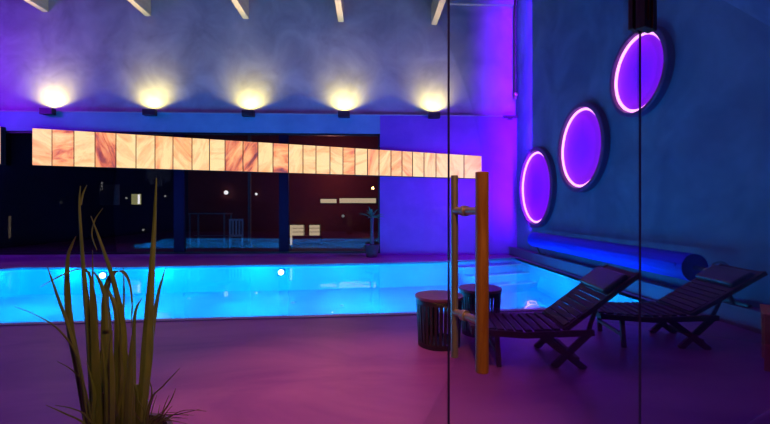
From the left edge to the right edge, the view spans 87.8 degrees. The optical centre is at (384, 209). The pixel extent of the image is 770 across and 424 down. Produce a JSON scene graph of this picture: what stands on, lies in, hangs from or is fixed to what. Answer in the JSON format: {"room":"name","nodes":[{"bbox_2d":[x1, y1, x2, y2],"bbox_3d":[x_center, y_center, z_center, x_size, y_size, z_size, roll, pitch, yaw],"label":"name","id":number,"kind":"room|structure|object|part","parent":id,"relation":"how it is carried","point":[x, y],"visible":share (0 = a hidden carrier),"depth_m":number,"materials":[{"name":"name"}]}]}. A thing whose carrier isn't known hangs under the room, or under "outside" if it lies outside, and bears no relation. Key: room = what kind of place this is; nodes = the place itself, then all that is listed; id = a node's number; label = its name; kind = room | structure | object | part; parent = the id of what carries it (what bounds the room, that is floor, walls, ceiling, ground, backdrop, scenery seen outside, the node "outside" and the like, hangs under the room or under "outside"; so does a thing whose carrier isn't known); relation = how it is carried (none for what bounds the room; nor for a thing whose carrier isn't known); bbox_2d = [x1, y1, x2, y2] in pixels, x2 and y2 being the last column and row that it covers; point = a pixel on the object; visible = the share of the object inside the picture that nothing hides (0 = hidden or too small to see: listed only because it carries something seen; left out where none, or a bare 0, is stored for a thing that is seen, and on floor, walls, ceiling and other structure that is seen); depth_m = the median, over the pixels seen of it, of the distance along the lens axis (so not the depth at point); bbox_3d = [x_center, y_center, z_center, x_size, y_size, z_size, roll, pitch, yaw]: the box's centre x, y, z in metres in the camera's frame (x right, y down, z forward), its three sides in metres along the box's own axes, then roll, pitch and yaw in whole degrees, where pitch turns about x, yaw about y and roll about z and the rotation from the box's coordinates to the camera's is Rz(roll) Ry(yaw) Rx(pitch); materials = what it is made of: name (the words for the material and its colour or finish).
{"room":"spa","nodes":[
{"label":"spa","id":0,"kind":"room"},
{"bbox_2d":[148,412,172,423],"bbox_3d":[-1.106,1.145,1.620,0.440,0.430,0.440,0,0,-2],"label":"pot","id":1,"kind":"object","parent":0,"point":[153,414],"depth_m":1.80,"materials":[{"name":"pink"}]},
{"bbox_2d":[0,0,515,256],"bbox_3d":[-4.747,-2.590,11.995,18.133,7.900,0.370,0,0,-2],"label":"wall","id":2,"kind":"structure","parent":0,"point":[289,56],"depth_m":11.97,"materials":[{"name":"grey paint"}]},
{"bbox_2d":[0,127,5,164],"bbox_3d":[-11.550,-1.875,11.440,1.221,1.149,0.158,0,0,-2],"label":"panel","id":3,"kind":"object","parent":2,"relation":"attached to","point":[2,129],"visible":1,"depth_m":11.48,"materials":[{"name":"brown"}]},
{"bbox_2d":[24,0,47,11],"bbox_3d":[-9.724,-6.106,6.664,0.170,0.620,10.100,0,0,-2],"label":"ceiling beam","id":4,"kind":"structure","parent":2,"relation":"attached to","point":[42,5],"depth_m":11.45,"materials":[{"name":"white wood"}]},
{"bbox_2d":[39,108,55,114],"bbox_3d":[-9.680,-2.825,11.480,0.340,0.170,0.170,0,0,-2],"label":"uplight","id":5,"kind":"object","parent":2,"relation":"attached to","point":[44,111],"visible":1,"depth_m":11.40,"materials":[{"name":"grey"}]},
{"bbox_2d":[127,0,150,15],"bbox_3d":[-6.797,-6.049,6.788,0.170,0.620,10.100,0,0,-2],"label":"ceiling beam","id":6,"kind":"structure","parent":2,"relation":"attached to","point":[144,6],"depth_m":11.50,"materials":[{"name":"white wood"}]},
{"bbox_2d":[142,109,156,115],"bbox_3d":[-6.821,-2.825,11.601,0.340,0.170,0.170,0,0,-2],"label":"uplight","id":7,"kind":"object","parent":2,"relation":"attached to","point":[146,112],"visible":1,"depth_m":11.52,"materials":[{"name":"grey metal"}]},
{"bbox_2d":[0,131,379,254],"bbox_3d":[-6.627,-0.496,11.815,12.959,3.591,0.150,0,0,-2],"label":"window","id":8,"kind":"structure","parent":2,"relation":"in","point":[39,204],"depth_m":11.71,"materials":[{"name":"black glass"}]},
{"bbox_3d":[-9.586,-0.496,11.693,6.996,3.491,0.007,0,0,-2],"label":"glass","id":9,"kind":"part","parent":8,"relation":"part of","materials":[{"name":"black glass"}]},
{"bbox_2d":[0,112,379,133],"bbox_3d":[-6.629,-2.566,11.853,12.959,0.549,0.254,0,0,-2],"label":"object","id":10,"kind":"structure","parent":2,"relation":"attached to","point":[13,121],"depth_m":11.77,"materials":[{"name":"blue paint"}]},
{"bbox_2d":[231,0,248,18],"bbox_3d":[-3.940,-6.018,6.909,0.170,0.620,10.100,0,0,-2],"label":"ceiling beam","id":11,"kind":"structure","parent":2,"relation":"attached to","point":[242,6],"depth_m":11.53,"materials":[{"name":"white wood"}]},
{"bbox_2d":[242,110,254,116],"bbox_3d":[-4.003,-2.825,11.721,0.340,0.170,0.170,0,0,-2],"label":"uplight","id":12,"kind":"object","parent":2,"relation":"attached to","point":[245,113],"visible":1,"depth_m":11.64,"materials":[{"name":"grey metal"}]},
{"bbox_2d":[0,110,502,116],"bbox_3d":[-4.740,-2.853,11.855,17.533,0.025,0.150,0,0,-2],"label":"trim","id":13,"kind":"structure","parent":2,"relation":"attached to","point":[0,110],"depth_m":11.82,"materials":[{"name":"paint"}]},
{"bbox_2d":[32,128,481,178],"bbox_3d":[-3.592,-1.639,11.777,12.996,1.411,0.158,0,0,-2],"label":"panel","id":14,"kind":"object","parent":2,"relation":"attached to","point":[50,147],"visible":0.96,"depth_m":11.66,"materials":[{"name":"brown translucent salt stone"}]},
{"bbox_2d":[35,149,472,178],"bbox_3d":[-3.594,-1.639,11.822,12.996,1.411,0.068,0,0,-2],"label":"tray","id":15,"kind":"object","parent":14,"relation":"on","point":[209,149],"depth_m":11.80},
{"bbox_2d":[335,0,343,21],"bbox_3d":[-1.114,-5.985,7.029,0.170,0.620,10.100,0,0,-2],"label":"ceiling beam","id":16,"kind":"structure","parent":2,"relation":"attached to","point":[339,4],"depth_m":11.45,"materials":[{"name":"white wood"}]},
{"bbox_2d":[338,111,349,117],"bbox_3d":[-1.214,-2.825,11.839,0.340,0.170,0.170,0,0,-2],"label":"uplight","id":17,"kind":"object","parent":2,"relation":"attached to","point":[341,114],"visible":1,"depth_m":11.76,"materials":[{"name":"grey metal"}]},
{"bbox_2d":[428,112,439,118],"bbox_3d":[1.466,-2.825,11.953,0.340,0.170,0.170,0,0,-2],"label":"uplight","id":18,"kind":"object","parent":2,"relation":"attached to","point":[431,115],"visible":1,"depth_m":11.87,"materials":[{"name":"grey metal"}]},
{"bbox_2d":[431,0,445,24],"bbox_3d":[1.708,-5.950,7.149,0.170,0.620,10.100,0,0,-2],"label":"ceiling beam","id":19,"kind":"structure","parent":2,"relation":"attached to","point":[437,6],"depth_m":11.59,"materials":[{"name":"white wood"}]},
{"bbox_2d":[450,0,516,5],"bbox_3d":[2.974,-6.362,12.207,2.087,0.200,0.100,0,0,-2],"label":"trim","id":20,"kind":"structure","parent":2,"relation":"attached to","point":[452,2],"depth_m":12.17,"materials":[{"name":"paint"}]},
{"bbox_2d":[0,255,769,423],"bbox_3d":[-4.452,1.420,5.066,17.533,0.120,13.500,0,0,-2],"label":"floor","id":21,"kind":"structure","parent":0,"point":[368,369],"depth_m":3.29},
{"bbox_2d":[14,178,201,423],"bbox_3d":[-0.973,0.610,1.583,0.703,1.499,0.526,0,0,-2],"label":"reeds","id":22,"kind":"object","parent":21,"relation":"on","point":[115,397],"visible":1,"depth_m":1.57,"materials":[{"name":"green"}]},
{"bbox_2d":[0,257,655,325],"bbox_3d":[-2.958,1.664,7.652,14.738,0.632,5.809,0,0,-7],"label":"swimming pool","id":23,"kind":"object","parent":21,"relation":"in","point":[326,290],"visible":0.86,"depth_m":9.38,"materials":[{"name":"liquid"}]},
{"bbox_2d":[99,272,106,278],"bbox_3d":[-6.598,1.530,9.352,0.163,0.162,0.049,0,0,-2],"label":"lamp","id":24,"kind":"object","parent":23,"relation":"attached to","point":[102,275],"depth_m":9.34,"materials":[{"name":"grey"}]},
{"bbox_2d":[278,269,283,275],"bbox_3d":[-2.554,1.530,9.826,0.163,0.162,0.049,0,0,-2],"label":"lamp","id":25,"kind":"object","parent":23,"relation":"attached to","point":[280,271],"depth_m":9.81,"materials":[{"name":"grey"}]},
{"bbox_2d":[361,207,383,257],"bbox_3d":[-0.379,0.625,11.574,0.780,1.470,0.460,0,0,-2],"label":"potted palm","id":26,"kind":"object","parent":21,"relation":"on","point":[371,249],"visible":1,"depth_m":11.51,"materials":[{"name":"green"}]},
{"bbox_2d":[364,244,379,257],"bbox_3d":[-0.376,1.180,11.575,0.460,0.360,0.460,0,0,-2],"label":"pot","id":27,"kind":"object","parent":26,"relation":"attached to","point":[371,249],"depth_m":11.42,"materials":[{"name":"grey ceramic"}]},
{"bbox_2d":[415,290,463,350],"bbox_3d":[0.548,1.110,4.060,0.490,0.500,0.490,0,0,-2],"label":"round side table","id":28,"kind":"object","parent":21,"relation":"on","point":[430,304],"visible":0.8,"depth_m":3.91,"materials":[{"name":"brown wood"}]},
{"bbox_3d":[0.548,1.335,4.060,0.392,0.010,0.392,0,0,-2],"label":"plate","id":29,"kind":"part","parent":28,"relation":"part of","materials":[{"name":"brown wood"}]},
{"bbox_2d":[448,0,448,423],"bbox_3d":[-0.916,0.054,0.722,2.598,2.588,0.007,0,0,-29],"label":"window","id":30,"kind":"structure","parent":21,"relation":"on","point":[448,0],"depth_m":1.36,"materials":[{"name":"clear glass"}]},
{"bbox_2d":[380,115,516,254],"bbox_3d":[2.079,-0.740,12.224,4.474,4.200,0.250,0,0,-2],"label":"wall pier","id":31,"kind":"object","parent":21,"relation":"on","point":[414,221],"visible":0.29,"depth_m":12.09,"materials":[{"name":"paint"}]},
{"bbox_2d":[503,115,517,119],"bbox_3d":[3.795,-2.800,12.122,0.445,0.120,0.100,0,0,-2],"label":"bracket","id":32,"kind":"object","parent":31,"relation":"attached to","point":[509,117],"visible":1,"depth_m":12.07,"materials":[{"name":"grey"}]},
{"bbox_2d":[459,284,501,337],"bbox_3d":[1.056,1.110,4.435,0.470,0.500,0.470,0,0,-2],"label":"round side table","id":33,"kind":"object","parent":21,"relation":"on","point":[468,290],"visible":0.52,"depth_m":4.30,"materials":[{"name":"brown wood"}]},
{"bbox_2d":[449,0,639,423],"bbox_3d":[0.759,0.054,1.583,1.163,2.588,0.173,0,0,-29],"label":"door","id":34,"kind":"structure","parent":21,"relation":"on","point":[481,209],"depth_m":1.33,"materials":[{"name":"clear glass"}]},
{"bbox_3d":[0.239,0.193,1.375,0.025,0.624,0.025,0,0,-29],"label":"pull handle","id":35,"kind":"part","parent":34,"relation":"part of","materials":[{"name":"brown metal"}]},
{"bbox_3d":[0.303,0.194,1.250,0.041,0.625,0.041,0,0,-29],"label":"pull handle","id":36,"kind":"part","parent":34,"relation":"part of","materials":[{"name":"brown wood"}]},
{"bbox_2d":[466,264,641,368],"bbox_3d":[1.475,0.955,3.708,1.428,0.854,0.620,0,0,4],"label":"lounger","id":37,"kind":"object","parent":21,"relation":"on","point":[608,280],"visible":0.91,"depth_m":3.49,"materials":[{"name":"brown wood"}]},
{"bbox_3d":[0.786,1.048,3.757,0.030,0.055,0.620,0,0,4],"label":"foot rail","id":38,"kind":"part","parent":37,"relation":"part of","materials":[{"name":"brown wood"}]},
{"bbox_3d":[0.982,1.215,3.478,0.060,0.293,0.028,0,0,4],"label":"leg","id":39,"kind":"part","parent":37,"relation":"part of","materials":[{"name":"brown wood"}]},
{"bbox_3d":[1.303,1.058,4.017,1.026,0.085,0.028,0,0,4],"label":"rail","id":40,"kind":"part","parent":37,"relation":"part of","materials":[{"name":"brown wood"}]},
{"bbox_3d":[1.182,1.030,3.729,0.840,0.045,0.560,0,0,4],"label":"seat","id":41,"kind":"part","parent":37,"relation":"part of","materials":[{"name":"brown wood"}]},
{"bbox_3d":[1.261,1.058,3.426,1.026,0.085,0.028,0,0,4],"label":"rail","id":42,"kind":"part","parent":37,"relation":"part of","materials":[{"name":"brown wood"}]},
{"bbox_3d":[1.641,1.210,3.943,0.339,0.339,0.026,0,0,4],"label":"leg","id":43,"kind":"part","parent":37,"relation":"part of","materials":[{"name":"brown wood"}]},
{"bbox_3d":[1.524,1.215,3.438,0.413,0.334,0.026,0,0,4],"label":"leg","id":44,"kind":"part","parent":37,"relation":"part of","materials":[{"name":"brown wood"}]},
{"bbox_3d":[1.605,1.210,3.451,0.339,0.339,0.026,0,0,4],"label":"leg","id":45,"kind":"part","parent":37,"relation":"part of","materials":[{"name":"brown wood"}]},
{"bbox_3d":[1.873,0.782,3.679,0.630,0.507,0.570,0,0,4],"label":"backrest","id":46,"kind":"part","parent":37,"relation":"part of","materials":[{"name":"brown wood"}]},
{"bbox_2d":[580,266,627,293],"bbox_3d":[1.994,0.636,3.670,0.209,0.171,0.520,0,0,4],"label":"pillow","id":47,"kind":"object","parent":37,"relation":"on","point":[603,280],"depth_m":3.56,"materials":[{"name":"black fabric"}]},
{"bbox_2d":[640,31,640,423],"bbox_3d":[2.498,0.054,2.648,2.897,2.588,0.005,0,0,-29],"label":"window","id":48,"kind":"structure","parent":21,"relation":"on","point":[640,31],"depth_m":1.94,"materials":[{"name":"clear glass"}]},
{"bbox_2d":[628,0,656,33],"bbox_3d":[1.242,-1.090,1.923,0.105,0.460,0.088,0,0,-29],"label":"clamp","id":49,"kind":"object","parent":48,"relation":"attached to","point":[642,14],"visible":0.91,"depth_m":1.90,"materials":[{"name":"black metal"}]},
{"bbox_2d":[580,263,767,349],"bbox_3d":[2.917,0.984,4.179,1.552,0.796,0.620,0,0,5],"label":"lounger","id":50,"kind":"object","parent":21,"relation":"on","point":[715,284],"visible":0.91,"depth_m":3.98,"materials":[{"name":"brown wood"}]},
{"bbox_3d":[2.167,1.048,4.246,0.030,0.055,0.620,0,0,5],"label":"foot rail","id":51,"kind":"part","parent":50,"relation":"part of","materials":[{"name":"brown wood"}]},
{"bbox_3d":[2.405,1.215,4.491,0.060,0.293,0.028,0,0,5],"label":"leg","id":52,"kind":"part","parent":50,"relation":"part of","materials":[{"name":"brown wood"}]},
{"bbox_3d":[2.357,1.215,3.963,0.060,0.293,0.028,0,0,5],"label":"leg","id":53,"kind":"part","parent":50,"relation":"part of","materials":[{"name":"brown wood"}]},
{"bbox_3d":[2.597,1.030,4.208,0.909,0.045,0.560,0,0,5],"label":"seat","id":54,"kind":"part","parent":50,"relation":"part of","materials":[{"name":"brown wood"}]},
{"bbox_3d":[3.093,1.210,4.411,0.339,0.339,0.026,0,0,5],"label":"leg","id":55,"kind":"part","parent":50,"relation":"part of","materials":[{"name":"brown wood"}]},
{"bbox_3d":[2.670,1.058,3.904,1.096,0.085,0.028,0,0,5],"label":"rail","id":56,"kind":"part","parent":50,"relation":"part of","materials":[{"name":"brown wood"}]},
{"bbox_3d":[3.015,1.215,4.436,0.413,0.334,0.026,0,0,5],"label":"leg","id":57,"kind":"part","parent":50,"relation":"part of","materials":[{"name":"brown wood"}]},
{"bbox_3d":[2.968,1.215,3.909,0.413,0.334,0.026,0,0,5],"label":"leg","id":58,"kind":"part","parent":50,"relation":"part of","materials":[{"name":"brown wood"}]},
{"bbox_3d":[3.049,1.210,3.920,0.339,0.339,0.026,0,0,5],"label":"leg","id":59,"kind":"part","parent":50,"relation":"part of","materials":[{"name":"brown wood"}]},
{"bbox_3d":[3.350,0.811,4.140,0.682,0.451,0.570,0,0,5],"label":"backrest","id":60,"kind":"part","parent":50,"relation":"part of","materials":[{"name":"brown wood"}]},
{"bbox_2d":[696,265,753,286],"bbox_3d":[3.490,0.675,4.128,0.218,0.154,0.520,0,0,5],"label":"pillow","id":61,"kind":"object","parent":50,"relation":"on","point":[715,275],"depth_m":4.05,"materials":[{"name":"black fabric"}]},
{"bbox_2d":[760,304,769,371],"bbox_3d":[3.540,1.119,3.403,0.490,0.482,0.477,0,0,41],"label":"stool","id":62,"kind":"object","parent":21,"relation":"on","point":[765,309],"visible":1,"depth_m":3.38,"materials":[{"name":"brown wood"}]},
{"bbox_3d":[3.505,1.129,3.686,0.050,0.462,0.050,0,0,41],"label":"leg","id":63,"kind":"part","parent":62,"relation":"part of","materials":[{"name":"brown wood"}]},
{"bbox_3d":[3.540,0.891,3.403,0.490,0.025,0.477,0,0,41],"label":"seat","id":64,"kind":"part","parent":62,"relation":"part of","materials":[{"name":"brown wood"}]},
{"bbox_3d":[3.258,1.129,3.397,0.050,0.462,0.050,0,0,41],"label":"leg","id":65,"kind":"part","parent":62,"relation":"part of","materials":[{"name":"brown wood"}]},
{"bbox_2d":[516,0,769,308],"bbox_3d":[4.447,-2.530,5.644,0.300,8.020,13.900,0,0,-2],"label":"wall","id":66,"kind":"structure","parent":0,"point":[705,146],"depth_m":5.96,"materials":[{"name":"blue paint"}]},
{"bbox_2d":[513,0,517,98],"bbox_3d":[3.962,-4.961,12.129,0.150,3.159,0.150,0,0,-2],"label":"pipe","id":67,"kind":"object","parent":66,"relation":"attached to","point":[515,94],"visible":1,"depth_m":12.13,"materials":[{"name":"grey"}]},
{"bbox_2d":[519,147,556,227],"bbox_3d":[4.026,-0.601,10.674,0.135,2.155,2.155,0,0,-2],"label":"round wall light","id":68,"kind":"object","parent":66,"relation":"attached to","point":[538,177],"visible":1,"depth_m":10.60,"materials":[{"name":"glowing plastic"},{"name":"dark metal"}]},
{"bbox_2d":[557,102,609,191],"bbox_3d":[4.122,-1.305,8.419,0.135,1.872,1.872,0,0,-2],"label":"round wall light","id":69,"kind":"object","parent":66,"relation":"attached to","point":[583,149],"visible":1,"depth_m":8.35,"materials":[{"name":"glass"},{"name":"black metal"}]},
{"bbox_2d":[509,247,761,333],"bbox_3d":[4.058,1.238,8.179,0.263,0.245,8.000,0,0,-2],"label":"trim","id":70,"kind":"structure","parent":66,"relation":"attached to","point":[743,317],"depth_m":6.07,"materials":[{"name":"paint"}]},
{"bbox_2d":[527,232,751,307],"bbox_3d":[3.831,0.836,7.369,0.450,0.572,5.660,0,0,-2],"label":"roller","id":71,"kind":"object","parent":70,"relation":"on","point":[676,264],"visible":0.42,"depth_m":6.01,"materials":[{"name":"blue metal"}]},
{"bbox_2d":[609,26,674,116],"bbox_3d":[4.198,-2.269,6.621,0.135,1.434,1.434,0,0,-2],"label":"round wall light","id":72,"kind":"object","parent":66,"relation":"attached to","point":[657,47],"visible":0.89,"depth_m":6.56,"materials":[{"name":"glass"}]},
{"label":"outside","id":73,"kind":"structure","parent":0,"visible":0},
{"bbox_2d":[118,242,377,251],"bbox_3d":[-4.856,1.410,14.583,17.533,0.100,5.049,0,0,-2],"label":"ground","id":74,"kind":"structure","parent":73,"point":[236,246],"depth_m":14.51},
{"bbox_2d":[116,135,187,242],"bbox_3d":[-12.966,-1.640,16.665,9.506,6.000,0.300,0,0,-2],"label":"wall","id":75,"kind":"structure","parent":74,"relation":"on","point":[130,219],"depth_m":16.64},
{"bbox_2d":[116,184,119,204],"bbox_3d":[-11.417,-0.640,16.556,0.884,0.868,0.050,0,0,-2],"label":"notice board","id":76,"kind":"object","parent":75,"relation":"attached to","point":[118,185],"visible":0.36,"depth_m":16.57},
{"bbox_2d":[130,193,141,204],"bbox_3d":[-10.320,-0.446,16.602,0.464,0.516,0.050,0,0,-2],"label":"wall lamp","id":77,"kind":"object","parent":75,"relation":"attached to","point":[135,198],"visible":1,"depth_m":16.60,"materials":[{"name":"grey"}]},
{"bbox_2d":[188,213,232,248],"bbox_3d":[-6.240,0.734,14.348,1.269,1.252,0.800,0,0,-2],"label":"garden table","id":78,"kind":"object","parent":74,"relation":"on","point":[197,235],"visible":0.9,"depth_m":14.00,"materials":[{"name":"grey paint"}]},
{"bbox_3d":[-6.815,0.754,13.974,0.050,1.212,0.050,0,0,-2],"label":"leg","id":79,"kind":"part","parent":78,"relation":"part of","materials":[{"name":"grey paint"}]},
{"bbox_3d":[-6.845,0.754,14.673,0.050,1.212,0.050,0,0,-2],"label":"leg","id":80,"kind":"part","parent":78,"relation":"part of","materials":[{"name":"grey paint"}]},
{"bbox_3d":[-5.636,0.754,14.024,0.050,1.212,0.050,0,0,-2],"label":"leg","id":81,"kind":"part","parent":78,"relation":"part of","materials":[{"name":"grey paint"}]},
{"bbox_3d":[-5.666,0.754,14.723,0.050,1.212,0.050,0,0,-2],"label":"leg","id":82,"kind":"part","parent":78,"relation":"part of","materials":[{"name":"grey paint"}]},
{"bbox_2d":[229,219,242,248],"bbox_3d":[-5.321,0.835,14.285,0.480,1.050,0.485,0,0,-22],"label":"garden chair","id":83,"kind":"object","parent":74,"relation":"on","point":[230,220],"visible":1,"depth_m":14.06,"materials":[{"name":"white plastic"}]},
{"bbox_3d":[-5.322,0.915,14.287,0.480,0.050,0.480,0,0,-22],"label":"seat","id":84,"kind":"part","parent":83,"relation":"part of","materials":[{"name":"white plastic"}]},
{"bbox_3d":[-5.236,0.600,14.079,0.480,0.580,0.040,0,0,-22],"label":"backrest","id":85,"kind":"part","parent":83,"relation":"part of","materials":[{"name":"white plastic"}]},
{"bbox_2d":[245,135,253,246],"bbox_3d":[-5.014,-0.740,14.801,0.240,4.200,0.240,0,0,-2],"label":"post","id":86,"kind":"object","parent":74,"relation":"on","point":[249,136],"visible":0.75,"depth_m":14.75,"materials":[{"name":"grey paint"}]},
{"bbox_2d":[188,135,377,242],"bbox_3d":[-2.207,-1.640,17.072,12.027,6.000,0.300,0,0,-2],"label":"wall","id":87,"kind":"structure","parent":74,"relation":"on","point":[206,189],"depth_m":16.83,"materials":[{"name":"brown paint"}]},
{"bbox_2d":[320,199,336,203],"bbox_3d":[-2.380,-0.379,16.878,0.710,0.209,0.070,0,0,-2],"label":"strip light","id":88,"kind":"object","parent":87,"relation":"attached to","point":[322,201],"visible":1,"depth_m":16.85,"materials":[{"name":"white plastic"}]},
{"bbox_2d":[339,198,375,203],"bbox_3d":[-1.151,-0.395,16.930,1.579,0.240,0.070,0,0,-2],"label":"strip light","id":89,"kind":"object","parent":87,"relation":"attached to","point":[341,200],"visible":1,"depth_m":16.90,"materials":[{"name":"white plastic"}]},
{"bbox_2d":[290,224,292,250],"bbox_3d":[-3.068,0.910,13.082,0.098,0.899,0.098,0,0,-2],"label":"lamp","id":90,"kind":"object","parent":74,"relation":"on","point":[290,224],"visible":0.9,"depth_m":13.05,"materials":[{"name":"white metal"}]},
{"bbox_2d":[289,235,322,243],"bbox_3d":[-3.220,1.196,16.028,1.418,0.328,0.500,0,0,-2],"label":"garden bench","id":91,"kind":"object","parent":74,"relation":"on","point":[321,236],"visible":0.6,"depth_m":15.83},
{"bbox_2d":[289,224,304,235],"bbox_3d":[-3.505,0.804,15.986,0.594,0.456,0.274,0,0,-2],"label":"lantern","id":92,"kind":"object","parent":91,"relation":"on","point":[297,229],"visible":0.77,"depth_m":15.87,"materials":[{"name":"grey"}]},
{"bbox_3d":[-3.220,1.057,16.028,1.418,0.050,0.500,0,0,-2],"label":"seat","id":93,"kind":"part","parent":91,"relation":"part of","materials":[{"name":"brown wood"}]},
{"bbox_2d":[309,224,320,235],"bbox_3d":[-2.807,0.804,16.015,0.458,0.455,0.274,0,0,-2],"label":"lantern","id":94,"kind":"object","parent":91,"relation":"on","point":[314,229],"visible":1,"depth_m":15.90,"materials":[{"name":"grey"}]}
]}

